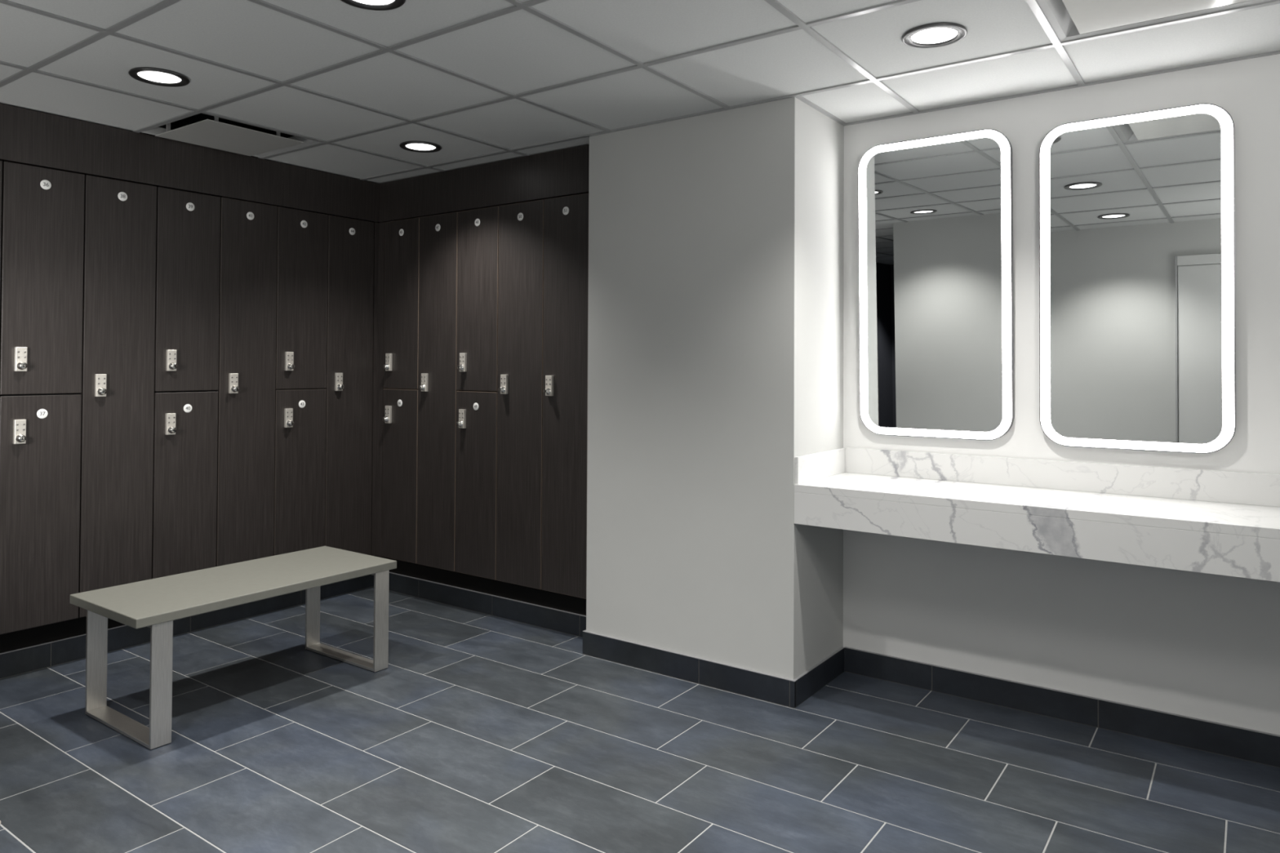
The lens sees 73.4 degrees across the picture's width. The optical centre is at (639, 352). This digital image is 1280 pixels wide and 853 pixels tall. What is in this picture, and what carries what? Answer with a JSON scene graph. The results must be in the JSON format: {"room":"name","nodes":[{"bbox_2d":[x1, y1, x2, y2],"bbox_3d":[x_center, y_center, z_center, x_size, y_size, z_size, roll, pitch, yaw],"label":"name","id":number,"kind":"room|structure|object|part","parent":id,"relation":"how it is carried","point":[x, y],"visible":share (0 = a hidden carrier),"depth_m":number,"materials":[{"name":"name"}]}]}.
{"room":"changing room","nodes":[
{"label":"changing room","id":0,"kind":"room"},
{"bbox_2d":[0,102,389,388],"bbox_3d":[-4.262,0.002,2.101,0.060,2.656,8.870,0,-1,36],"label":"wall","id":1,"kind":"structure","parent":0,"point":[0,103],"depth_m":4.47,"materials":[{"name":"black wood"}]},
{"bbox_2d":[375,222,385,556],"bbox_3d":[-1.504,0.208,4.992,0.053,1.936,0.019,0,-1,36],"label":"trim","id":2,"kind":"structure","parent":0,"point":[381,225],"depth_m":4.98,"materials":[{"name":"brown wood"}]},
{"bbox_2d":[393,192,586,221],"bbox_3d":[-0.750,0.064,5.104,2.171,2.656,0.060,0,-1,36],"label":"wall","id":3,"kind":"structure","parent":0,"point":[585,193],"depth_m":5.17,"materials":[{"name":"black wood"}]},
{"bbox_2d":[0,586,1279,852],"bbox_3d":[-1.832,1.375,0.280,6.020,0.120,8.970,0,-1,36],"label":"floor","id":4,"kind":"structure","parent":0,"point":[480,732],"depth_m":2.84,"materials":[{"name":"tile"}]},
{"bbox_2d":[0,616,125,653],"bbox_3d":[-2.245,1.256,4.196,0.010,0.230,2.260,0,-1,36],"label":"trim","id":5,"kind":"structure","parent":4,"relation":"on","point":[16,640],"depth_m":3.72,"materials":[{"name":"black"}]},
{"bbox_2d":[0,160,2,290],"bbox_3d":[-2.864,0.179,3.492,0.420,1.935,0.303,0,-1,36],"label":"locker","id":6,"kind":"object","parent":5,"relation":"on","point":[1,162],"visible":1,"depth_m":3.50,"materials":[{"name":"brown wood"}]},
{"bbox_2d":[0,393,81,635],"bbox_3d":[-2.673,0.664,3.720,0.462,0.974,0.303,0,-1,36],"label":"locker","id":7,"kind":"object","parent":5,"relation":"on","point":[40,434],"visible":0.99,"depth_m":3.60,"materials":[{"name":"brown wood"}]},
{"bbox_3d":[-2.542,0.351,3.530,0.025,0.033,0.033,0,-1,35],"label":"knob","id":8,"kind":"part","parent":7,"relation":"part of","materials":[{"name":"silver metal"}]},
{"bbox_2d":[0,161,84,395],"bbox_3d":[-2.668,-0.304,3.734,0.462,0.959,0.303,0,-1,36],"label":"locker","id":9,"kind":"object","parent":7,"relation":"on","point":[42,239],"visible":1,"depth_m":3.62,"materials":[{"name":"brown wood"}]},
{"bbox_3d":[-2.540,0.052,3.534,0.025,0.033,0.033,0,-1,35],"label":"knob","id":10,"kind":"part","parent":9,"relation":"part of","materials":[{"name":"silver metal"}]},
{"bbox_2d":[78,174,156,617],"bbox_3d":[-2.494,0.188,3.974,0.462,1.935,0.303,0,-1,36],"label":"locker","id":11,"kind":"object","parent":5,"relation":"on","point":[117,393],"visible":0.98,"depth_m":3.86,"materials":[{"name":"brown wood"}]},
{"bbox_3d":[-2.365,0.169,3.780,0.025,0.033,0.033,0,-1,35],"label":"knob","id":12,"kind":"part","parent":11,"relation":"part of","materials":[{"name":"silver metal"}]},
{"bbox_2d":[151,391,217,578],"bbox_3d":[-2.321,0.673,4.214,0.462,0.974,0.303,0,-1,36],"label":"locker","id":13,"kind":"object","parent":5,"relation":"on","point":[184,475],"visible":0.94,"depth_m":4.09,"materials":[{"name":"brown wood"}]},
{"bbox_3d":[-2.189,0.360,4.024,0.025,0.033,0.033,0,-1,35],"label":"knob","id":14,"kind":"part","parent":13,"relation":"part of","materials":[{"name":"silver metal"}]},
{"bbox_2d":[154,186,220,391],"bbox_3d":[-2.316,-0.295,4.228,0.462,0.959,0.303,0,-1,36],"label":"locker","id":15,"kind":"object","parent":13,"relation":"on","point":[188,231],"visible":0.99,"depth_m":4.11,"materials":[{"name":"brown wood"}]},
{"bbox_3d":[-2.188,0.061,4.028,0.025,0.033,0.033,0,-1,35],"label":"knob","id":16,"kind":"part","parent":15,"relation":"part of","materials":[{"name":"silver metal"}]},
{"bbox_2d":[214,197,277,566],"bbox_3d":[-2.142,0.197,4.468,0.462,1.935,0.303,0,-1,36],"label":"locker","id":17,"kind":"object","parent":5,"relation":"on","point":[245,517],"visible":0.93,"depth_m":4.35,"materials":[{"name":"brown wood"}]},
{"bbox_3d":[-2.012,0.178,4.274,0.025,0.033,0.033,0,-1,35],"label":"knob","id":18,"kind":"part","parent":17,"relation":"part of","materials":[{"name":"silver metal"}]},
{"bbox_2d":[273,388,326,555],"bbox_3d":[-1.968,0.682,4.708,0.462,0.974,0.303,0,-1,36],"label":"locker","id":19,"kind":"object","parent":5,"relation":"on","point":[300,414],"visible":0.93,"depth_m":4.59,"materials":[{"name":"brown wood"}]},
{"bbox_3d":[-1.837,0.369,4.518,0.025,0.033,0.033,0,-1,35],"label":"knob","id":20,"kind":"part","parent":19,"relation":"part of","materials":[{"name":"silver metal"}]},
{"bbox_2d":[275,206,328,389],"bbox_3d":[-1.963,-0.286,4.722,0.462,0.959,0.303,0,-1,36],"label":"locker","id":21,"kind":"object","parent":19,"relation":"on","point":[302,244],"visible":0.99,"depth_m":4.61,"materials":[{"name":"brown wood"}]},
{"bbox_3d":[-1.835,0.070,4.522,0.025,0.033,0.033,0,-1,35],"label":"knob","id":22,"kind":"part","parent":21,"relation":"part of","materials":[{"name":"silver metal"}]},
{"bbox_2d":[324,214,373,555],"bbox_3d":[-1.789,0.206,4.962,0.462,1.935,0.303,0,-1,36],"label":"locker","id":23,"kind":"object","parent":5,"relation":"on","point":[350,274],"visible":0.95,"depth_m":4.85,"materials":[{"name":"brown wood"}]},
{"bbox_3d":[-1.660,0.188,4.768,0.025,0.033,0.033,0,-1,35],"label":"knob","id":24,"kind":"part","parent":23,"relation":"part of","materials":[{"name":"silver metal"}]},
{"bbox_2d":[370,222,378,555],"bbox_3d":[-1.541,0.208,5.003,0.019,1.936,0.045,0,-1,36],"label":"trim","id":25,"kind":"structure","parent":23,"relation":"attached to","point":[375,224],"depth_m":4.99,"materials":[{"name":"brown wood"}]},
{"bbox_2d":[0,574,373,679],"bbox_3d":[-2.237,1.318,4.189,0.011,0.105,2.260,0,-1,36],"label":"baseboard","id":26,"kind":"structure","parent":4,"relation":"on","point":[26,660],"depth_m":4.03,"materials":[{"name":"stone"}]},
{"bbox_2d":[69,546,396,750],"bbox_3d":[-1.592,1.133,3.471,0.523,0.460,1.080,0,-1,36],"label":"bench","id":27,"kind":"object","parent":4,"relation":"on","point":[154,604],"visible":1,"depth_m":3.26,"materials":[{"name":"metal"}]},
{"bbox_3d":[-1.853,1.142,3.105,0.509,0.423,0.070,0,-1,35],"label":"leg","id":28,"kind":"part","parent":27,"relation":"part of","materials":[{"name":"metal"}]},
{"bbox_3d":[-1.591,0.920,3.474,0.523,0.034,1.080,0,-1,35],"label":"seat","id":29,"kind":"part","parent":27,"relation":"part of","materials":[{"name":"grey wood"}]},
{"bbox_3d":[-1.320,1.156,3.852,0.509,0.423,0.070,0,-1,35],"label":"leg","id":30,"kind":"part","parent":27,"relation":"part of","materials":[{"name":"metal"}]},
{"bbox_2d":[0,0,1279,183],"bbox_3d":[-1.900,-1.230,0.377,6.220,0.340,8.970,0,-1,36],"label":"ceiling","id":31,"kind":"structure","parent":0,"point":[484,82],"depth_m":2.99,"materials":[{"name":"tile"}]},
{"bbox_2d":[128,66,190,86],"bbox_3d":[-1.776,-1.077,3.176,0.199,0.123,0.199,0,-1,36],"label":"recessed light","id":32,"kind":"object","parent":31,"relation":"in","point":[154,76],"visible":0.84,"depth_m":3.18,"materials":[{"name":"white plastic"}]},
{"bbox_2d":[0,103,378,222],"bbox_3d":[-2.160,-0.893,4.142,0.020,0.226,2.159,0,-1,36],"label":"filler panel","id":33,"kind":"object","parent":31,"relation":"attached to","point":[27,136],"depth_m":4.05,"materials":[{"name":"brown wood"}]},
{"bbox_2d":[141,112,320,157],"bbox_3d":[-1.901,-1.054,4.016,0.547,0.104,0.594,0,-1,36],"label":"ceiling vent","id":34,"kind":"object","parent":31,"relation":"in","point":[201,129],"visible":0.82,"depth_m":4.05,"materials":[{"name":"white metal"}]},
{"bbox_3d":[-1.922,-1.004,4.030,0.464,0.004,0.464,0,-1,35],"label":"plate","id":35,"kind":"part","parent":34,"relation":"part of","materials":[{"name":"white metal"}]},
{"bbox_2d":[341,0,405,10],"bbox_3d":[-0.773,-1.082,2.461,0.199,0.123,0.199,0,-1,36],"label":"recessed light","id":36,"kind":"object","parent":31,"relation":"in","point":[375,5],"visible":1,"depth_m":2.52,"materials":[{"name":"white plastic"}]},
{"bbox_2d":[399,140,441,152],"bbox_3d":[-1.065,-1.058,4.172,0.199,0.123,0.199,0,-1,36],"label":"recessed light","id":37,"kind":"object","parent":31,"relation":"in","point":[419,146],"visible":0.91,"depth_m":4.18,"materials":[{"name":"white plastic"}]},
{"bbox_2d":[902,22,967,48],"bbox_3d":[0.939,-1.069,2.742,0.199,0.123,0.199,0,-1,36],"label":"recessed light","id":38,"kind":"object","parent":31,"relation":"in","point":[932,35],"visible":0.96,"depth_m":2.74,"materials":[{"name":"white plastic"}]},
{"bbox_2d":[1036,0,1273,41],"bbox_3d":[1.440,-1.061,2.384,0.598,0.104,0.594,0,-1,36],"label":"ceiling light panel","id":39,"kind":"object","parent":31,"relation":"in","point":[1070,20],"visible":1,"depth_m":2.55,"materials":[{"name":"white plastic"}]},
{"bbox_3d":[1.440,-1.012,2.384,0.464,0.004,0.464,0,-1,35],"label":"plate","id":40,"kind":"part","parent":39,"relation":"part of","materials":[{"name":"white plastic"}]},
{"bbox_2d":[586,97,844,679],"bbox_3d":[0.353,0.051,3.890,1.034,2.656,0.595,0,-1,36],"label":"wall","id":41,"kind":"structure","parent":0,"point":[715,308],"depth_m":3.59,"materials":[{"name":"white paint"}]},
{"bbox_2d":[373,572,586,637],"bbox_3d":[-0.862,1.331,4.589,1.766,0.105,0.011,0,-1,36],"label":"baseboard","id":42,"kind":"structure","parent":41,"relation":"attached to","point":[562,621],"depth_m":4.53,"materials":[{"name":"stone"}]},
{"bbox_2d":[374,555,586,615],"bbox_3d":[-0.859,1.269,4.601,1.776,0.230,0.010,0,-1,36],"label":"locker base","id":43,"kind":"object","parent":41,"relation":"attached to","point":[561,602],"depth_m":4.53,"materials":[{"name":"black wood"}]},
{"bbox_2d":[382,388,417,563],"bbox_3d":[-1.262,0.693,5.018,0.304,0.970,0.442,0,-1,36],"label":"locker","id":44,"kind":"object","parent":43,"relation":"on","point":[400,406],"visible":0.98,"depth_m":4.87,"materials":[{"name":"brown wood"}]},
{"bbox_3d":[-1.455,0.379,4.905,0.033,0.033,0.025,0,-1,35],"label":"knob","id":45,"kind":"part","parent":44,"relation":"part of","materials":[{"name":"silver metal"}]},
{"bbox_2d":[382,217,419,389],"bbox_3d":[-1.257,-0.276,5.032,0.304,0.964,0.442,0,-1,36],"label":"locker","id":46,"kind":"object","parent":44,"relation":"on","point":[402,237],"visible":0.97,"depth_m":4.88,"materials":[{"name":"brown wood"}]},
{"bbox_3d":[-1.453,0.079,4.910,0.033,0.033,0.025,0,-1,35],"label":"knob","id":47,"kind":"part","parent":46,"relation":"part of","materials":[{"name":"silver metal"}]},
{"bbox_2d":[416,212,463,571],"bbox_3d":[-1.009,0.208,4.847,0.308,1.935,0.442,0,-1,36],"label":"locker","id":48,"kind":"object","parent":43,"relation":"on","point":[438,233],"visible":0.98,"depth_m":4.70,"materials":[{"name":"brown wood"}]},
{"bbox_3d":[-1.202,0.189,4.729,0.033,0.033,0.025,0,-1,35],"label":"knob","id":49,"kind":"part","parent":48,"relation":"part of","materials":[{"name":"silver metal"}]},
{"bbox_2d":[454,390,497,580],"bbox_3d":[-0.761,0.690,4.661,0.306,0.970,0.442,0,-1,36],"label":"locker","id":50,"kind":"object","parent":43,"relation":"on","point":[476,458],"visible":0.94,"depth_m":4.51,"materials":[{"name":"brown wood"}]},
{"bbox_3d":[-0.957,0.376,4.550,0.033,0.033,0.025,0,-1,35],"label":"knob","id":51,"kind":"part","parent":50,"relation":"part of","materials":[{"name":"silver metal"}]},
{"bbox_2d":[456,205,498,391],"bbox_3d":[-0.756,-0.279,4.675,0.306,0.964,0.442,0,-1,36],"label":"locker","id":52,"kind":"object","parent":50,"relation":"on","point":[477,259],"visible":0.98,"depth_m":4.52,"materials":[{"name":"brown wood"}]},
{"bbox_3d":[-0.954,0.076,4.553,0.033,0.033,0.025,0,-1,35],"label":"knob","id":53,"kind":"part","parent":52,"relation":"part of","materials":[{"name":"silver metal"}]},
{"bbox_2d":[496,199,544,589],"bbox_3d":[-0.506,0.206,4.488,0.312,1.935,0.442,0,-1,36],"label":"locker","id":54,"kind":"object","parent":43,"relation":"on","point":[521,224],"visible":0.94,"depth_m":4.34,"materials":[{"name":"brown wood"}]},
{"bbox_3d":[-0.706,0.186,4.375,0.033,0.033,0.025,0,-1,35],"label":"knob","id":55,"kind":"part","parent":54,"relation":"part of","materials":[{"name":"silver metal"}]},
{"bbox_2d":[541,192,588,599],"bbox_3d":[-0.261,0.204,4.313,0.289,1.935,0.442,0,-1,36],"label":"locker","id":56,"kind":"object","parent":43,"relation":"on","point":[566,219],"visible":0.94,"depth_m":4.17,"materials":[{"name":"brown wood"}]},
{"bbox_3d":[-0.456,0.187,4.197,0.033,0.033,0.025,0,-1,35],"label":"knob","id":57,"kind":"part","parent":56,"relation":"part of","materials":[{"name":"silver metal"}]},
{"bbox_2d":[378,144,589,222],"bbox_3d":[-0.843,-0.880,4.540,1.661,0.226,0.020,0,-1,36],"label":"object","id":58,"kind":"structure","parent":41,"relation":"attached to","point":[562,172],"depth_m":4.49,"materials":[{"name":"brown wood"}]},
{"bbox_2d":[582,630,795,708],"bbox_3d":[0.170,1.322,3.625,1.056,0.105,0.012,0,-1,36],"label":"baseboard","id":59,"kind":"structure","parent":41,"relation":"attached to","point":[767,687],"depth_m":3.58,"materials":[{"name":"tile"}]},
{"bbox_2d":[586,94,799,136],"bbox_3d":[0.188,-1.011,3.651,1.052,0.021,0.018,0,-1,36],"label":"trim","id":60,"kind":"structure","parent":41,"relation":"attached to","point":[795,95],"depth_m":3.61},
{"bbox_2d":[794,647,844,706],"bbox_3d":[0.740,1.323,3.523,0.011,0.105,0.484,0,-1,36],"label":"baseboard","id":61,"kind":"structure","parent":41,"relation":"attached to","point":[822,673],"depth_m":3.50,"materials":[{"name":"tile"}]},
{"bbox_2d":[795,95,847,125],"bbox_3d":[0.758,-1.009,3.560,0.018,0.021,0.495,0,-1,36],"label":"trim","id":62,"kind":"structure","parent":41,"relation":"attached to","point":[801,98],"depth_m":3.54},
{"bbox_2d":[843,53,1279,735],"bbox_3d":[2.059,0.046,2.977,2.805,2.656,0.100,0,-1,36],"label":"wall","id":63,"kind":"structure","parent":0,"point":[1196,645],"depth_m":3.19,"materials":[{"name":"white paint"}]},
{"bbox_2d":[857,128,1013,440],"bbox_3d":[1.194,-0.267,3.508,0.616,1.224,0.028,0,0,35],"label":"mirror","id":64,"kind":"object","parent":63,"relation":"attached to","point":[935,213],"visible":1,"depth_m":3.48,"materials":[{"name":"white mirror"}]},
{"bbox_2d":[794,447,1279,582],"bbox_3d":[1.843,0.531,2.757,2.704,0.260,0.494,0,-1,36],"label":"countertop","id":65,"kind":"structure","parent":63,"relation":"attached to","point":[1227,523],"depth_m":2.98,"materials":[{"name":"white stone"}]},
{"bbox_2d":[844,646,1279,768],"bbox_3d":[1.985,1.321,2.939,2.694,0.105,0.011,0,-1,36],"label":"baseboard","id":66,"kind":"structure","parent":63,"relation":"attached to","point":[1220,739],"depth_m":3.19,"materials":[{"name":"tile"}]},
{"bbox_2d":[845,447,1279,506],"bbox_3d":[1.989,0.459,2.950,2.690,0.107,0.012,0,-1,35],"label":"backsplash","id":67,"kind":"structure","parent":63,"relation":"attached to","point":[1202,485],"depth_m":3.20,"materials":[{"name":"white stone"}]},
{"bbox_2d":[846,50,1279,125],"bbox_3d":[1.997,-1.012,2.969,2.687,0.021,0.018,0,-1,36],"label":"trim","id":68,"kind":"structure","parent":63,"relation":"attached to","point":[1275,52],"depth_m":3.22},
{"bbox_2d":[1039,103,1235,453],"bbox_3d":[1.777,-0.258,3.102,0.613,1.212,0.030,0,-1,36],"label":"mirror","id":69,"kind":"object","parent":63,"relation":"attached to","point":[1137,309],"visible":1,"depth_m":3.08,"materials":[{"name":"white mirror"}]}
]}

